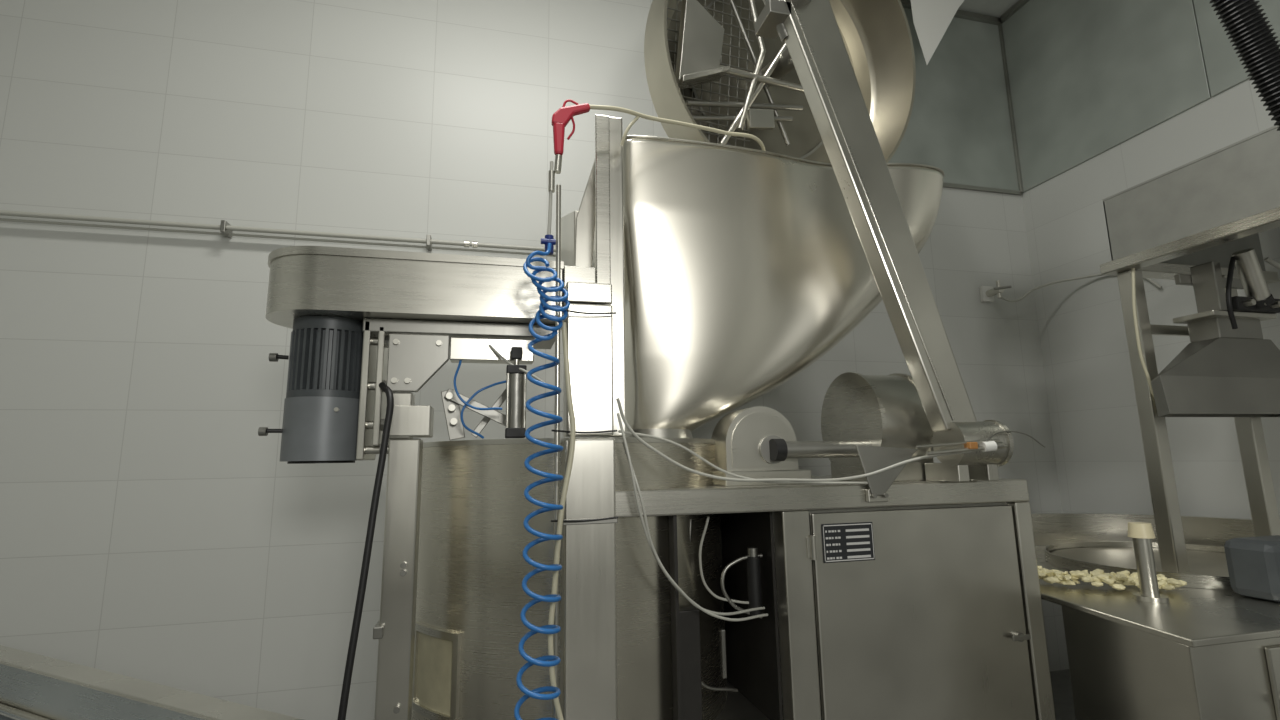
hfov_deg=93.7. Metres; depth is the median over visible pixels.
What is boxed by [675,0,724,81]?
paddle
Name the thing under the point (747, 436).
plate
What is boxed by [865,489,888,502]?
cable bracket foot
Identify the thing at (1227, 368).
hopper
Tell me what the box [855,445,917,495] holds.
bracket
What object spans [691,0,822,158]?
rib
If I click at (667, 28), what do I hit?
wire
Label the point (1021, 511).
frame post
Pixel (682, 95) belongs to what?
wire
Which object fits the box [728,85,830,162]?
dish
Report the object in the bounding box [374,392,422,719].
leg
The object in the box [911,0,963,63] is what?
plastic sheet
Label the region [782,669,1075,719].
floor
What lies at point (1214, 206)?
panel
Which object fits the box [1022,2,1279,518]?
wall
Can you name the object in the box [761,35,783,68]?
dish
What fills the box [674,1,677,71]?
wire
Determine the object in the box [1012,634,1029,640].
handle
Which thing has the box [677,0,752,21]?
wire
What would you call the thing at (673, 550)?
base cabinet
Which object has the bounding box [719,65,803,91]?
pipe
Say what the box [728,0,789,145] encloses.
pipe
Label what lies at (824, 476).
frame top plate
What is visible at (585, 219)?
plate
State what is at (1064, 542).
basin
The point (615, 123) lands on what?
post
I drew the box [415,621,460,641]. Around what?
window frame
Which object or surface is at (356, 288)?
belt cover
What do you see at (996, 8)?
ceiling
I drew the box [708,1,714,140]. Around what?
wire
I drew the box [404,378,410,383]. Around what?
bolt
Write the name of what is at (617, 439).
plate
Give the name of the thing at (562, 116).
gun
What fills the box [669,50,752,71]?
wire
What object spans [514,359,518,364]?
rod
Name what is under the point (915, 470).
housing
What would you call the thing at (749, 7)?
wire
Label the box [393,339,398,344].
bolt
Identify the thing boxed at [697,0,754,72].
dish
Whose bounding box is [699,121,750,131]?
wire
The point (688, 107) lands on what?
wire
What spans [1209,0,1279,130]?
corrugated hose
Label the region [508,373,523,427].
air cylinder
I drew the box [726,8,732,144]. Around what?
wire
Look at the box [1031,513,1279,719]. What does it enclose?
table
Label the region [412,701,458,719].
window frame
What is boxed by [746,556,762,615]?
filter
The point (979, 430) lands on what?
hub
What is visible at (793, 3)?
strap
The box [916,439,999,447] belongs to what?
rod
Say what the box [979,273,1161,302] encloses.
tap
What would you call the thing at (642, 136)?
rim
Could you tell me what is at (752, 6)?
pipe
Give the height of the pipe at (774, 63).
0.555 m
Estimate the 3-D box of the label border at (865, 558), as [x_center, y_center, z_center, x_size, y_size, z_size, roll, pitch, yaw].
[0.635,0.604,1.812,0.168,0.003,0.001,1,-10,-14]
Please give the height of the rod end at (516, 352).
0.035 m
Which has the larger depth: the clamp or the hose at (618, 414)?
the clamp
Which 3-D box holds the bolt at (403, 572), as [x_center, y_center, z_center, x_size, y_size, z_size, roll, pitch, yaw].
[-0.638,0.574,1.617,0.016,0.016,0.012,1,-10,-14]
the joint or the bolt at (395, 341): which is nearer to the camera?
the joint
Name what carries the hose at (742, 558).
attached to the filter
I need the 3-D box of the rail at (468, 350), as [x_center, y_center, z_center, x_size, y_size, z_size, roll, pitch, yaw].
[-0.441,-0.026,1.796,0.241,0.067,0.060,1,-10,-14]
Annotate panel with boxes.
[1100,125,1279,283]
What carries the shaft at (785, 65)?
attached to the head
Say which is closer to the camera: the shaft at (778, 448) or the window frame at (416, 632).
the window frame at (416, 632)
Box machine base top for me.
[615,479,1028,517]
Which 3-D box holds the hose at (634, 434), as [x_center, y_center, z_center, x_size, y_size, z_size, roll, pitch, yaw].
[0.457,0.239,1.774,1.070,0.246,0.104,0,-10,-8]
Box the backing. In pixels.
[807,502,1007,719]
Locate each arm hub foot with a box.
[925,463,969,481]
[968,464,998,480]
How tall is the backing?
0.991 m
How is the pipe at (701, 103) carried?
attached to the pipe at (774, 63)
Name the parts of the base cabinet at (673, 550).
cabinet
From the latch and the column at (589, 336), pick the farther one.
the latch
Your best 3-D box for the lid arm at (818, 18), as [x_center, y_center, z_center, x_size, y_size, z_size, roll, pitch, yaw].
[0.755,-0.549,1.991,0.616,1.562,0.070,1,-10,-14]
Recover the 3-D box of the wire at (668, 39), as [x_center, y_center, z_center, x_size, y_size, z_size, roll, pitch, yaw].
[0.293,-1.377,2.661,0.479,0.006,0.006,3,-10,-21]
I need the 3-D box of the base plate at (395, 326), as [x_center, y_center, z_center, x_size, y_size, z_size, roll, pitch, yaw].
[-0.543,-0.078,1.863,0.550,0.039,0.200,1,-10,-14]
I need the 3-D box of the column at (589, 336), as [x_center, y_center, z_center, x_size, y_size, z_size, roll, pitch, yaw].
[-0.148,0.030,1.713,0.131,0.372,0.080,1,-10,-14]
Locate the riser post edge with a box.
[595,114,610,283]
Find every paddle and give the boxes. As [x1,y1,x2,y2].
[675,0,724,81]
[746,109,774,129]
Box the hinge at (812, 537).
[810,535,816,559]
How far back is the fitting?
1.80 m
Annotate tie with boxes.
[506,373,508,427]
[523,373,526,427]
[551,430,616,433]
[551,516,617,521]
[567,310,615,313]
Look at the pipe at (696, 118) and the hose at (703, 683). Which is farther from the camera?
the pipe at (696, 118)
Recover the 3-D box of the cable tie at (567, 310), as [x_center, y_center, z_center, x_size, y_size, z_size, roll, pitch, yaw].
[-0.154,-0.134,1.663,0.183,0.010,0.015,3,-10,-22]
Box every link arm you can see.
[444,389,505,425]
[471,389,505,437]
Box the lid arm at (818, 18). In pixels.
[782,0,976,430]
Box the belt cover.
[266,254,561,328]
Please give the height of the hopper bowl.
0.999 m
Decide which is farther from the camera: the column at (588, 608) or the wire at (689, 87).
the wire at (689, 87)
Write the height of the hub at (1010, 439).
0.150 m
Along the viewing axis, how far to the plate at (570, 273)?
1.81 m
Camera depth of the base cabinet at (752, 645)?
1.94 m
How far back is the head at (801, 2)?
2.00 m
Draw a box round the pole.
[552,184,560,718]
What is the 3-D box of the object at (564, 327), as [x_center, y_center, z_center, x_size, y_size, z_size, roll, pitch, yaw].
[-0.140,0.503,1.530,0.187,1.225,0.034,1,-10,-14]
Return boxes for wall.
[0,0,1068,719]
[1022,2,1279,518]
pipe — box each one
[0,210,555,256]
[685,100,802,110]
[692,115,792,120]
[719,43,786,144]
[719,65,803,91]
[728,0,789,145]
[737,0,765,130]
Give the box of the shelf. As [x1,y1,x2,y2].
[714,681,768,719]
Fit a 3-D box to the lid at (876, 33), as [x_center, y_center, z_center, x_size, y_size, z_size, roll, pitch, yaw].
[0.643,-1.321,2.690,1.274,1.288,0.458,3,-10,-21]
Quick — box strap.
[790,0,954,420]
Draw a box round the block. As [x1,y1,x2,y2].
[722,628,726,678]
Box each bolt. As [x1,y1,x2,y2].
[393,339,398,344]
[393,705,399,713]
[400,562,406,568]
[400,570,406,575]
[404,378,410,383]
[436,340,441,345]
[446,392,452,398]
[448,404,455,410]
[450,418,457,424]
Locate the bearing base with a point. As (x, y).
(801, 473)
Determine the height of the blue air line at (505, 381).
0.166 m
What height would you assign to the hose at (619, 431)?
0.168 m
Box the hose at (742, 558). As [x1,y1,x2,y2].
[720,554,762,618]
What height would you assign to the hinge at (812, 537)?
0.070 m
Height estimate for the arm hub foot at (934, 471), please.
0.058 m
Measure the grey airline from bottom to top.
0.156 m
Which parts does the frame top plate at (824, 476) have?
plate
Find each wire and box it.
[667,7,753,31]
[667,18,753,41]
[667,28,747,50]
[668,39,752,61]
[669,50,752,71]
[671,61,750,81]
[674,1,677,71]
[674,72,747,90]
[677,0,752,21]
[682,95,740,109]
[688,107,726,115]
[689,87,745,99]
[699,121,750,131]
[700,0,705,124]
[702,131,749,141]
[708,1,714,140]
[714,0,749,10]
[717,0,723,142]
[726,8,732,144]
[735,0,741,145]
[743,7,749,146]
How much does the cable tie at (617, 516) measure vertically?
0.010 m
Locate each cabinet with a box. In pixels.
[411,443,726,719]
[668,516,702,719]
[721,512,782,719]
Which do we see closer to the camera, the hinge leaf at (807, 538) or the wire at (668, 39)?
the hinge leaf at (807, 538)
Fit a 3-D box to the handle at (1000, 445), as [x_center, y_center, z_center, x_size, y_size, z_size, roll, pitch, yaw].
[1.081,0.258,1.812,0.029,0.022,0.025,1,-10,-14]
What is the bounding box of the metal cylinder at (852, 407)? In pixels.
[821,372,885,478]
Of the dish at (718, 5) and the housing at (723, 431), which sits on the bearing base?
the housing at (723, 431)
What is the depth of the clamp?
2.02 m
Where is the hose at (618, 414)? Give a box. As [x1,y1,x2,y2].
[617,413,767,620]
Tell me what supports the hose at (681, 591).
attached to the hose at (618, 414)
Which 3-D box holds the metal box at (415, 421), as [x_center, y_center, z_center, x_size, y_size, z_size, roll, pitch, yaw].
[-0.658,0.177,1.720,0.119,0.087,0.095,1,-10,-14]
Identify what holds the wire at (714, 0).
attached to the rib
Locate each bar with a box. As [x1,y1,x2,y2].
[734,0,759,59]
[763,0,787,42]
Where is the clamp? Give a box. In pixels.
[755,0,790,38]
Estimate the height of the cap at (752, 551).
0.025 m
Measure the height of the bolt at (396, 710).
0.016 m
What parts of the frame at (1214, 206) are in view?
post, post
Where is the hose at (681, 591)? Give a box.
[622,442,764,615]
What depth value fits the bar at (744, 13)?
2.78 m
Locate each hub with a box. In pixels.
[932,421,1008,465]
[985,420,1013,466]
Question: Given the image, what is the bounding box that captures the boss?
[759,435,780,463]
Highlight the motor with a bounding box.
[258,316,388,463]
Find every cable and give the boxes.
[337,382,393,719]
[986,431,1044,447]
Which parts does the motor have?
mount plate, mount slide plate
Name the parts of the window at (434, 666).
glass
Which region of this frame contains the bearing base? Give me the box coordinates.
[713,469,811,486]
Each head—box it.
[506,365,526,374]
[792,0,810,4]
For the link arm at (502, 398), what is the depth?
1.84 m
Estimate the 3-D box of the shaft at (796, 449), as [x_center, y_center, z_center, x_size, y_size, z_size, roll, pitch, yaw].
[0.617,0.295,1.985,0.360,0.056,0.056,1,-10,-14]
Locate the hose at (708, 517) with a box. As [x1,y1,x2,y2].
[699,516,748,603]
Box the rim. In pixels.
[626,135,944,177]
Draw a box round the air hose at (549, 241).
[514,235,569,719]
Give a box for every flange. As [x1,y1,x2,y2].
[373,619,383,638]
[890,373,933,459]
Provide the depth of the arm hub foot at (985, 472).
1.90 m
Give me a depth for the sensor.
1.79 m
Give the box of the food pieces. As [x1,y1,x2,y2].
[1037,566,1186,589]
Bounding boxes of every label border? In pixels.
[823,525,825,561]
[824,523,870,525]
[826,558,873,561]
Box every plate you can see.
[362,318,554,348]
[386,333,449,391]
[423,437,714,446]
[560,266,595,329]
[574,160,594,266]
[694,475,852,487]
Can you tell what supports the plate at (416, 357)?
attached to the leg
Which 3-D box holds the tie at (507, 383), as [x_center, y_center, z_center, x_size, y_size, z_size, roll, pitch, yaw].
[-0.375,0.115,1.699,0.008,0.155,0.008,1,-10,-14]
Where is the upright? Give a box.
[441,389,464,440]
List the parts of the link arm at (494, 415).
arm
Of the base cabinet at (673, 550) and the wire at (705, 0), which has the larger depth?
the wire at (705, 0)
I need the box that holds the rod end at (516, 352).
[511,347,522,359]
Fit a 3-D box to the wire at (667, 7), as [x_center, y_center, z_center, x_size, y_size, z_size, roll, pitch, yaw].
[0.311,-1.515,2.668,0.453,0.006,0.006,3,-10,-21]
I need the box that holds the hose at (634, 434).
[616,398,971,481]
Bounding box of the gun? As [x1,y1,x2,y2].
[547,99,765,234]
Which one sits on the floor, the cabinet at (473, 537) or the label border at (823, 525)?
the cabinet at (473, 537)
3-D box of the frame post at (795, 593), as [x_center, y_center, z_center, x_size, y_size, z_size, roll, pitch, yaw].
[0.468,0.987,1.743,0.088,1.072,0.066,1,-10,-14]
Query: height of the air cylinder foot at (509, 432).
0.027 m
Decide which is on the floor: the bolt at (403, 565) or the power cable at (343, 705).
the power cable at (343, 705)
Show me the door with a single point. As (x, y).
(923, 629)
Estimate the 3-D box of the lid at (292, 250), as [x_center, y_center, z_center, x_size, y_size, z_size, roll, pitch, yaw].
[-0.673,-0.265,1.852,0.833,0.023,0.342,1,-10,-14]
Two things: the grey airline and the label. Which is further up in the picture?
the grey airline
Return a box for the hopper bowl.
[593,137,943,431]
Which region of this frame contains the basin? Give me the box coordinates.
[1031,513,1254,590]
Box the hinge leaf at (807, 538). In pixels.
[806,537,818,557]
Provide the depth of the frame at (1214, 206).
2.34 m
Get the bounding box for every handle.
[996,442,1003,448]
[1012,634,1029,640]
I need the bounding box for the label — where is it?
[821,522,874,562]
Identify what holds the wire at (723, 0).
attached to the lid at (876, 33)
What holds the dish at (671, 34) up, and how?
attached to the lid at (876, 33)
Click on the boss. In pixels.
(764, 450)
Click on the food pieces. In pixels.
(1122, 578)
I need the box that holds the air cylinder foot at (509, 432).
[505,428,525,437]
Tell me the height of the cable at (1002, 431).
0.053 m
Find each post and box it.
[595,116,625,436]
[773,510,820,719]
[1008,502,1055,719]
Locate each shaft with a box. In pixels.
[761,48,794,86]
[769,439,787,460]
[786,440,871,458]
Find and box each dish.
[667,2,681,72]
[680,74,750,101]
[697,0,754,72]
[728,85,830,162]
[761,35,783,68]
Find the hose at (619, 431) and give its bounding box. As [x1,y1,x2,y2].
[618,430,867,483]
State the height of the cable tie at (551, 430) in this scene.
0.010 m
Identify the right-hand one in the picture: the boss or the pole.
the boss
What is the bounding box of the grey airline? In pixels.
[488,345,545,382]
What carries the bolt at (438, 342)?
attached to the plate at (416, 357)
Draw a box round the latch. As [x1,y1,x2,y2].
[1014,631,1023,641]
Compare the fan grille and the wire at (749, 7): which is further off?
the wire at (749, 7)
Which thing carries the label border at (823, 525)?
attached to the label
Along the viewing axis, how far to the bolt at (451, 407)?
1.75 m
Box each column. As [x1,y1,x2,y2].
[560,438,617,719]
[563,303,613,436]
[564,282,611,305]
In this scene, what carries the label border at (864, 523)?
attached to the door
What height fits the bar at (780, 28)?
0.276 m
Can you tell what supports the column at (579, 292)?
on the column at (589, 336)
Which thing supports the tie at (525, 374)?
attached to the air cylinder at (516, 381)
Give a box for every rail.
[0,645,303,719]
[449,337,533,363]
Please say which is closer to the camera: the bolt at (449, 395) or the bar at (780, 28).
the bolt at (449, 395)
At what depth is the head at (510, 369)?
1.72 m
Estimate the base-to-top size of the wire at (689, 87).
0.006 m
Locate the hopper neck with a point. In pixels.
(663, 433)
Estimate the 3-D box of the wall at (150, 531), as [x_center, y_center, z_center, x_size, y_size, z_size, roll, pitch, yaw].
[-0.652,-0.362,3.148,6.820,4.270,0.100,1,-10,-14]
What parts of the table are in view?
guide knob, guide post, guide post, table door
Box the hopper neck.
[625,429,692,437]
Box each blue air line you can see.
[453,360,501,409]
[460,380,506,438]
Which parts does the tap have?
plate, valve stem, valve lever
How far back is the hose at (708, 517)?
1.80 m
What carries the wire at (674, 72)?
attached to the rib
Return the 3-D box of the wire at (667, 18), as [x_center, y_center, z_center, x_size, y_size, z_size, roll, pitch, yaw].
[0.303,-1.469,2.665,0.466,0.006,0.006,3,-10,-21]
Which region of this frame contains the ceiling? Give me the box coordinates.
[958,0,1018,17]
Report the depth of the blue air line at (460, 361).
1.70 m
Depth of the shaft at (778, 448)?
1.92 m
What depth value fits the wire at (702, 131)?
2.69 m
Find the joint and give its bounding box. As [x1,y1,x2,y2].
[563,518,617,524]
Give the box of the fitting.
[980,441,996,451]
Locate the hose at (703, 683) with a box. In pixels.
[690,519,737,691]
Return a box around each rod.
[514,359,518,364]
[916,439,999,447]
[926,444,1007,455]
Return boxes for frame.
[412,630,418,701]
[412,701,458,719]
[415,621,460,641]
[450,641,460,718]
[1100,125,1279,572]
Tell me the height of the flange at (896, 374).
0.376 m
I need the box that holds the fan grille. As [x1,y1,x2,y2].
[287,461,354,463]
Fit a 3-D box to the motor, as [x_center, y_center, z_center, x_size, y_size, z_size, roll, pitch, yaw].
[-0.888,0.097,1.760,0.340,0.406,0.254,1,-10,-14]
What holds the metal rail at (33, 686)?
on the floor
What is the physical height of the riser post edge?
0.580 m
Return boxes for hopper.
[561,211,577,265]
[1151,248,1279,416]
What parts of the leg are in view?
leg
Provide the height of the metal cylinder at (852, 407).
0.376 m
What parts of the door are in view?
label field, label field, label field, label field, label field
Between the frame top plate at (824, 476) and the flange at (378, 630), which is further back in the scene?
the frame top plate at (824, 476)
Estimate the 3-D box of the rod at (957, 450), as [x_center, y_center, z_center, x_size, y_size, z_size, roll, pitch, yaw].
[0.979,0.268,1.795,0.271,0.032,0.027,1,-10,-14]
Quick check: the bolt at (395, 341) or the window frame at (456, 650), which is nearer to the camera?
the window frame at (456, 650)
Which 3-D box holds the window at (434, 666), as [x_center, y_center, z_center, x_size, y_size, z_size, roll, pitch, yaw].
[-0.583,0.884,1.702,0.180,0.195,0.011,-8,-12,38]
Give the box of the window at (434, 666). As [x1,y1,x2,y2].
[416,632,452,715]
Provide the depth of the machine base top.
1.81 m
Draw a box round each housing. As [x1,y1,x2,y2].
[711,406,798,470]
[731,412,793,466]
[831,457,933,481]
[864,375,931,456]
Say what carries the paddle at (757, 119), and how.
attached to the pipe at (752, 6)
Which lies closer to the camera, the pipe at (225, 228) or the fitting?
the fitting
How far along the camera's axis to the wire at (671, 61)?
2.71 m
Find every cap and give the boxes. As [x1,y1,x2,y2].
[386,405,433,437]
[747,547,757,556]
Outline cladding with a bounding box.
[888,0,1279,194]
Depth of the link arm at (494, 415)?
1.78 m
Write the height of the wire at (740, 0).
1.096 m
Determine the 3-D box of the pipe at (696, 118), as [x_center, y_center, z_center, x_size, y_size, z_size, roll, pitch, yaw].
[0.447,-1.051,2.609,0.504,0.108,0.020,2,-10,-19]
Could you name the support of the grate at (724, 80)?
attached to the lid at (876, 33)
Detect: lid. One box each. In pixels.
[268,246,563,271]
[644,0,915,162]
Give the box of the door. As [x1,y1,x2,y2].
[810,505,1035,719]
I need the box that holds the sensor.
[964,442,977,448]

